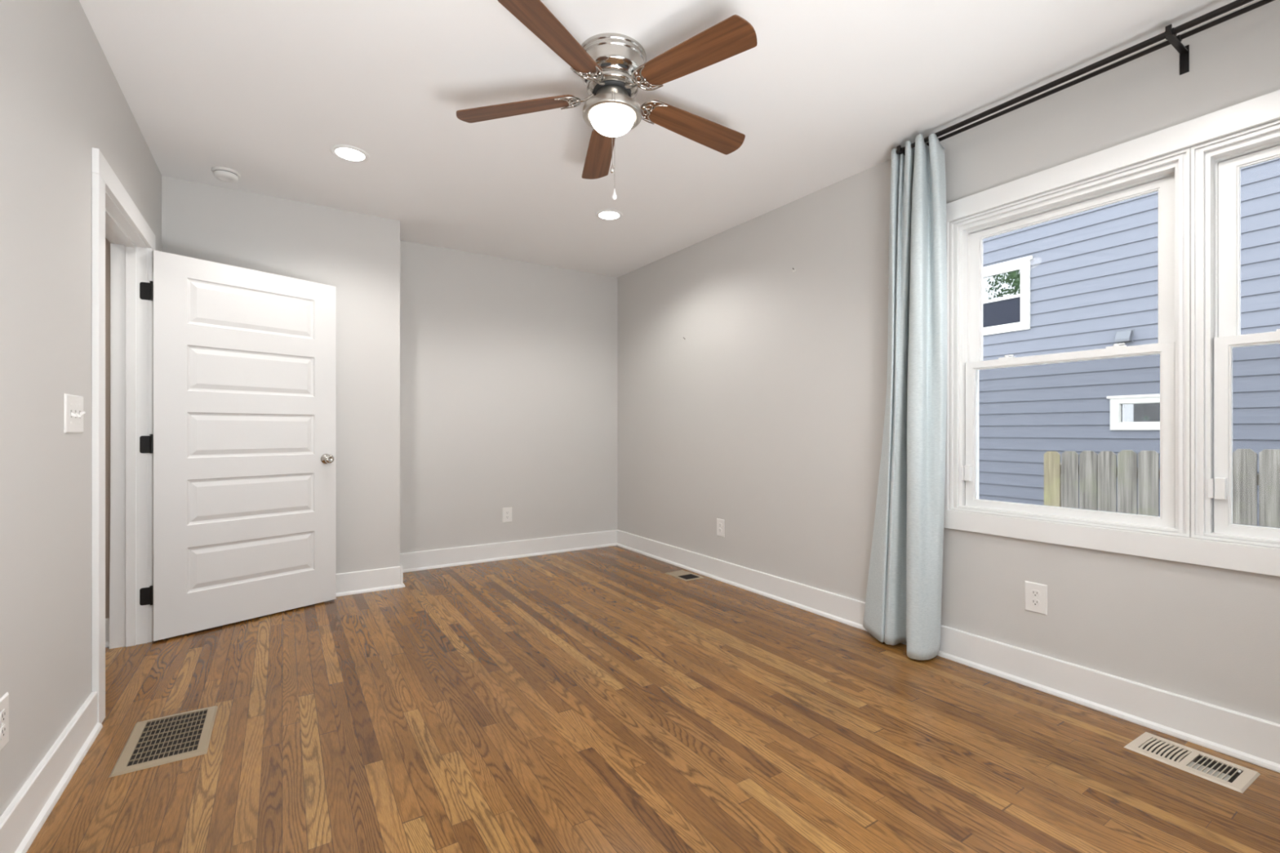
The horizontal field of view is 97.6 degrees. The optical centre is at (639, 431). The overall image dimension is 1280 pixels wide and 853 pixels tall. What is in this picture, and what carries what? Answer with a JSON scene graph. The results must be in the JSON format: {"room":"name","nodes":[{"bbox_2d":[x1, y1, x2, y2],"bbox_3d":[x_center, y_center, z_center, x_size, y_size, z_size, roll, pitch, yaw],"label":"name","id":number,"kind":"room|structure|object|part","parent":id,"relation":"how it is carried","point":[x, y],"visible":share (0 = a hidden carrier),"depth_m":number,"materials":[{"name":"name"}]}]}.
{"room":"empty bedroom","nodes":[
{"label":"empty bedroom","id":0,"kind":"room"},
{"bbox_2d":[0,0,161,817],"bbox_3d":[-1.677,-0.199,1.399,0.130,2.605,5.540,0,0,-33],"label":"wall","id":1,"kind":"structure","parent":0,"point":[61,98],"depth_m":1.66,"materials":[{"name":"grey paint"}]},
{"bbox_2d":[0,692,8,750],"bbox_3d":[-1.597,0.733,1.401,0.007,0.128,0.085,0,0,-33],"label":"wall outlet","id":2,"kind":"object","parent":1,"relation":"attached to","point":[4,700],"visible":1,"depth_m":1.41,"materials":[{"name":"white plastic"}]},
{"bbox_2d":[0,724,6,739],"bbox_3d":[-1.595,0.752,1.402,0.003,0.029,0.034,0,0,-33],"label":"receptacle","id":3,"kind":"object","parent":2,"relation":"attached to","point":[2,726],"depth_m":1.40,"materials":[{"name":"white plastic"}]},
{"bbox_2d":[0,708,6,723],"bbox_3d":[-1.595,0.714,1.402,0.003,0.029,0.034,0,0,-33],"label":"receptacle","id":4,"kind":"object","parent":2,"relation":"attached to","point":[2,711],"depth_m":1.40,"materials":[{"name":"white plastic"}]},
{"bbox_2d":[0,691,102,852],"bbox_3d":[-1.452,1.035,1.196,0.030,0.138,4.955,0,0,-33],"label":"baseboard","id":5,"kind":"structure","parent":1,"relation":"attached to","point":[22,820],"depth_m":1.64,"materials":[{"name":"white paint"}]},
{"bbox_2d":[64,393,85,433],"bbox_3d":[-1.906,-0.058,1.898,0.020,0.128,0.190,0,0,-33],"label":"light switch","id":6,"kind":"object","parent":1,"relation":"attached to","point":[73,404],"visible":1,"depth_m":1.87,"materials":[{"name":"white plastic"}]},
{"bbox_2d":[91,147,155,723],"bbox_3d":[-2.379,0.026,2.503,0.166,2.155,1.101,0,0,-33],"label":"door frame","id":7,"kind":"structure","parent":1,"relation":"attached to","point":[115,217],"depth_m":2.85,"materials":[{"name":"white paint"}]},
{"bbox_3d":[-2.436,0.029,2.457,0.012,2.150,1.080,0,0,-33],"label":"hall casing","id":8,"kind":"part","parent":7,"relation":"part of","materials":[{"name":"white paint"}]},
{"bbox_2d":[139,249,336,641],"bbox_3d":[-2.261,0.075,3.258,0.158,2.034,0.961,0,0,34],"label":"door","id":9,"kind":"structure","parent":1,"relation":"in","point":[242,443],"depth_m":3.21,"materials":[{"name":"white paint"}]},
{"bbox_3d":[-1.992,0.177,3.577,0.064,0.066,0.066,0,0,37],"label":"knob","id":10,"kind":"part","parent":9,"relation":"part of","materials":[{"name":"silver metal"}]},
{"bbox_2d":[105,237,110,618],"bbox_3d":[-3.387,-0.199,2.539,1.527,2.605,0.100,0,0,-33],"label":"wall","id":11,"kind":"structure","parent":0,"point":[107,242],"depth_m":2.89,"materials":[{"name":"beige paint"}]},
{"bbox_2d":[105,617,109,647],"bbox_3d":[-3.352,1.034,2.484,1.527,0.140,0.030,0,0,-33],"label":"baseboard","id":12,"kind":"structure","parent":11,"relation":"attached to","point":[107,620],"depth_m":2.88,"materials":[{"name":"white paint"}]},
{"bbox_2d":[161,175,399,573],"bbox_3d":[-2.408,-0.199,3.872,1.298,2.605,0.585,0,0,-33],"label":"wall","id":13,"kind":"structure","parent":0,"point":[357,254],"depth_m":3.80,"materials":[{"name":"grey paint"}]},
{"bbox_2d":[400,240,617,553],"bbox_3d":[-1.119,-0.199,4.959,2.045,2.605,0.140,0,0,-33],"label":"wall","id":14,"kind":"structure","parent":0,"point":[508,367],"depth_m":4.83,"materials":[{"name":"grey paint"}]},
{"bbox_2d":[336,529,617,596],"bbox_3d":[-1.500,1.030,4.351,3.311,0.147,0.475,0,0,-33],"label":"baseboard","id":15,"kind":"structure","parent":14,"relation":"attached to","point":[464,555],"depth_m":4.63,"materials":[{"name":"white paint"}]},
{"bbox_2d":[502,506,511,522],"bbox_3d":[-1.149,0.725,4.852,0.085,0.128,0.007,0,0,-33],"label":"wall outlet","id":16,"kind":"object","parent":14,"relation":"attached to","point":[507,512],"visible":1,"depth_m":4.85,"materials":[{"name":"white plastic"}]},
{"bbox_2d":[26,545,1279,852],"bbox_3d":[-0.891,1.144,1.818,5.360,0.080,5.720,0,0,-33],"label":"floor","id":17,"kind":"structure","parent":0,"point":[603,700],"depth_m":1.99,"materials":[{"name":"brown wood"}]},
{"bbox_2d":[108,705,217,777],"bbox_3d":[-1.694,1.101,2.016,0.248,0.007,0.390,0,0,-33],"label":"floor vent","id":18,"kind":"object","parent":17,"relation":"in","point":[154,742],"visible":1,"depth_m":1.99,"materials":[{"name":"beige metal"}]},
{"bbox_2d":[665,569,703,581],"bbox_3d":[0.338,1.101,4.282,0.172,0.005,0.272,0,0,-33],"label":"floor vent","id":19,"kind":"object","parent":17,"relation":"in","point":[685,575],"visible":1,"depth_m":4.27,"materials":[{"name":"beige metal"}]},
{"bbox_2d":[1124,732,1260,793],"bbox_3d":[1.844,1.099,1.880,0.196,0.009,0.296,0,0,-33],"label":"floor vent","id":20,"kind":"object","parent":17,"relation":"in","point":[1229,775],"visible":1,"depth_m":1.86,"materials":[{"name":"beige metal"}]},
{"bbox_3d":[1.842,1.102,1.814,0.060,0.001,0.096,0,0,-33],"label":"damper blade","id":21,"kind":"part","parent":20,"relation":"part of","materials":[{"name":"beige metal"}]},
{"bbox_2d":[79,0,1257,277],"bbox_3d":[-0.891,-1.518,1.818,5.360,0.195,5.720,0,0,-33],"label":"ceiling","id":22,"kind":"structure","parent":0,"point":[262,91],"depth_m":2.45,"materials":[{"name":"white paint"}]},
{"bbox_2d":[211,166,240,182],"bbox_3d":[-2.387,-1.475,3.230,0.138,0.044,0.138,0,0,-33],"label":"smoke detector","id":23,"kind":"object","parent":22,"relation":"attached to","point":[223,174],"visible":1,"depth_m":3.20,"materials":[{"name":"white plastic"}]},
{"bbox_2d":[329,144,369,162],"bbox_3d":[-1.557,-1.489,3.009,0.190,0.008,0.190,0,0,-33],"label":"recessed light","id":24,"kind":"object","parent":22,"relation":"in","point":[346,153],"visible":1,"depth_m":3.00,"materials":[{"name":"white paint"}]},
{"bbox_2d":[456,0,757,199],"bbox_3d":[-0.068,-1.176,2.224,1.192,0.622,1.221,0,0,-33],"label":"ceiling fan","id":25,"kind":"object","parent":22,"relation":"hanging from","point":[612,68],"visible":1,"depth_m":2.11,"materials":[{"name":"brown wood"}]},
{"bbox_3d":[-0.496,-1.300,2.258,0.499,0.006,0.136,-5,11,7],"label":"blade","id":26,"kind":"part","parent":25,"relation":"part of","materials":[{"name":"brown wood"}]},
{"bbox_3d":[-0.274,-1.300,1.857,0.136,0.006,0.499,13,10,23],"label":"blade","id":27,"kind":"part","parent":25,"relation":"part of","materials":[{"name":"brown wood"}]},
{"bbox_3d":[-0.184,-1.300,2.593,0.136,0.006,0.499,-12,-2,-12],"label":"blade","id":28,"kind":"part","parent":25,"relation":"part of","materials":[{"name":"brown wood"}]},
{"bbox_3d":[-0.109,-1.208,2.210,0.173,0.065,0.173,0,0,-33],"label":"lamp shade","id":29,"kind":"part","parent":25,"relation":"part of","materials":[{"name":"white glass"}]},
{"bbox_3d":[-0.099,-1.103,2.122,0.003,0.405,0.058,0,0,-6],"label":"pull chain","id":30,"kind":"part","parent":25,"relation":"part of","materials":[{"name":"silver metal"}]},
{"bbox_3d":[0.232,-1.300,2.400,0.499,0.006,0.136,5,-15,-29],"label":"blade","id":31,"kind":"part","parent":25,"relation":"part of","materials":[{"name":"brown wood"}]},
{"bbox_3d":[0.176,-1.300,1.944,0.499,0.006,0.136,7,-8,43],"label":"blade","id":32,"kind":"part","parent":25,"relation":"part of","materials":[{"name":"brown wood"}]},
{"bbox_2d":[595,209,622,220],"bbox_3d":[-0.211,-1.480,3.837,0.190,0.008,0.190,0,0,-33],"label":"recessed light","id":33,"kind":"object","parent":22,"relation":"in","point":[606,215],"visible":1,"depth_m":3.83,"materials":[{"name":"white paint"}]},
{"bbox_2d":[617,0,1279,724],"bbox_3d":[1.255,-0.199,3.271,0.140,2.605,5.540,0,0,-33],"label":"wall","id":34,"kind":"structure","parent":0,"point":[766,420],"depth_m":3.20,"materials":[{"name":"grey paint"}]},
{"bbox_2d":[716,518,724,537],"bbox_3d":[0.598,0.717,4.163,0.007,0.128,0.085,0,0,-33],"label":"wall outlet","id":35,"kind":"object","parent":34,"relation":"attached to","point":[720,522],"visible":1,"depth_m":4.16,"materials":[{"name":"white plastic"}]},
{"bbox_2d":[616,529,1279,773],"bbox_3d":[1.221,1.030,3.166,0.030,0.147,5.400,0,0,-33],"label":"baseboard","id":36,"kind":"structure","parent":34,"relation":"attached to","point":[1255,740],"depth_m":2.34,"materials":[{"name":"white paint"}]},
{"bbox_2d":[1024,580,1047,615],"bbox_3d":[1.710,0.720,2.420,0.007,0.128,0.085,0,0,-33],"label":"wall outlet","id":37,"kind":"object","parent":34,"relation":"attached to","point":[1035,593],"visible":1,"depth_m":2.42,"materials":[{"name":"white plastic"}]},
{"bbox_2d":[1031,598,1039,606],"bbox_3d":[1.708,0.740,2.419,0.003,0.029,0.034,0,0,-33],"label":"receptacle","id":38,"kind":"object","parent":37,"relation":"attached to","point":[1034,602],"depth_m":2.42,"materials":[{"name":"white plastic"}]},
{"bbox_2d":[1031,589,1039,597],"bbox_3d":[1.708,0.701,2.419,0.003,0.029,0.034,0,0,-33],"label":"receptacle","id":39,"kind":"object","parent":37,"relation":"attached to","point":[1034,593],"depth_m":2.42,"materials":[{"name":"white plastic"}]},
{"bbox_2d":[896,0,1275,155],"bbox_3d":[1.910,-1.343,1.951,0.176,0.142,2.110,0,0,-33],"label":"curtain rod","id":40,"kind":"object","parent":34,"relation":"attached to","point":[1170,33],"visible":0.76,"depth_m":2.06,"materials":[{"name":"brown metal"}]},
{"bbox_2d":[862,133,946,660],"bbox_3d":[1.297,-0.164,2.842,0.168,2.513,0.485,0,0,-33],"label":"curtain","id":41,"kind":"object","parent":40,"relation":"hanging from","point":[904,593],"visible":0.99,"depth_m":2.70,"materials":[{"name":"blue fabric"}]},
{"bbox_2d":[943,89,1279,576],"bbox_3d":[2.022,-0.319,2.040,0.150,1.581,1.900,0,0,-33],"label":"window","id":42,"kind":"structure","parent":34,"relation":"in","point":[1170,175],"depth_m":2.21,"materials":[{"name":"white plastic"}]},
{"bbox_3d":[1.838,0.021,2.430,0.012,0.683,0.738,0,0,-33],"label":"screen frame","id":43,"kind":"part","parent":42,"relation":"part of","materials":[{"name":"white plastic"}]},
{"bbox_3d":[1.788,0.019,2.398,0.028,0.702,0.754,0,0,-33],"label":"sash","id":44,"kind":"part","parent":42,"relation":"part of","materials":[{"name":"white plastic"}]},
{"bbox_3d":[1.815,-0.629,2.415,0.028,0.666,0.746,0,0,-33],"label":"sash","id":45,"kind":"part","parent":42,"relation":"part of","materials":[{"name":"white plastic"}]},
{"bbox_2d":[1191,120,1279,547],"bbox_3d":[2.260,-0.319,1.682,0.134,1.397,0.856,0,0,-33],"label":"window","id":46,"kind":"structure","parent":34,"relation":"in","point":[1216,165],"depth_m":1.98,"materials":[{"name":"white plastic"}]},
{"bbox_3d":[2.249,0.019,1.675,0.028,0.702,0.754,0,0,-33],"label":"sash","id":47,"kind":"part","parent":46,"relation":"part of","materials":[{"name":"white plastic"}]},
{"bbox_3d":[2.276,-0.629,1.692,0.028,0.666,0.746,0,0,-33],"label":"sash","id":48,"kind":"part","parent":46,"relation":"part of","materials":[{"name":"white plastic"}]},
{"label":"outside","id":49,"kind":"structure","parent":0,"visible":0},
{"bbox_3d":[-1.564,2.054,7.557,60.000,0.100,55.000,0,0,-33],"label":"ground","id":50,"kind":"structure","parent":49,"visible":0},
{"bbox_2d":[978,158,1279,526],"bbox_3d":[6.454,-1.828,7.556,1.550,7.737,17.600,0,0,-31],"label":"house","id":51,"kind":"structure","parent":50,"relation":"on","point":[1088,280],"depth_m":7.47,"materials":[{"name":"blue"}]},
{"bbox_3d":[5.365,-1.986,8.579,0.060,0.836,0.946,0,0,-31],"label":"sash","id":52,"kind":"part","parent":51,"relation":"part of","materials":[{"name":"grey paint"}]},
{"bbox_2d":[1114,328,1133,343],"bbox_3d":[6.147,-1.204,7.117,0.110,0.170,0.180,0,0,-33],"label":"exhaust hood","id":53,"kind":"object","parent":51,"relation":"attached to","point":[1121,335],"depth_m":7.10,"materials":[{"name":"grey"}]},
{"bbox_3d":[6.370,-0.232,6.884,0.060,0.249,0.745,0,0,-31],"label":"sash","id":54,"kind":"part","parent":51,"relation":"part of","materials":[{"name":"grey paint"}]},
{"bbox_2d":[1142,414,1151,422],"bbox_3d":[6.345,-0.153,7.024,0.060,0.115,0.126,0,0,-33],"label":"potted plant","id":55,"kind":"object","parent":51,"relation":"on","point":[1145,420],"visible":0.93,"depth_m":7.01,"materials":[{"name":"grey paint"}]},
{"bbox_2d":[1044,448,1279,528],"bbox_3d":[4.946,1.021,3.811,0.151,1.966,3.780,0,0,-33],"label":"fence","id":56,"kind":"object","parent":50,"relation":"on","point":[1073,482],"visible":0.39,"depth_m":4.80,"materials":[{"name":"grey wood"}]},
{"bbox_3d":[3.988,1.154,5.370,0.089,1.700,0.090,0,0,-33],"label":"post","id":57,"kind":"part","parent":56,"relation":"part of","materials":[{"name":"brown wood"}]},
{"bbox_3d":[4.926,0.361,3.780,0.038,0.085,3.750,0,0,-33],"label":"rail","id":58,"kind":"part","parent":56,"relation":"part of","materials":[{"name":"grey wood"}]}
]}

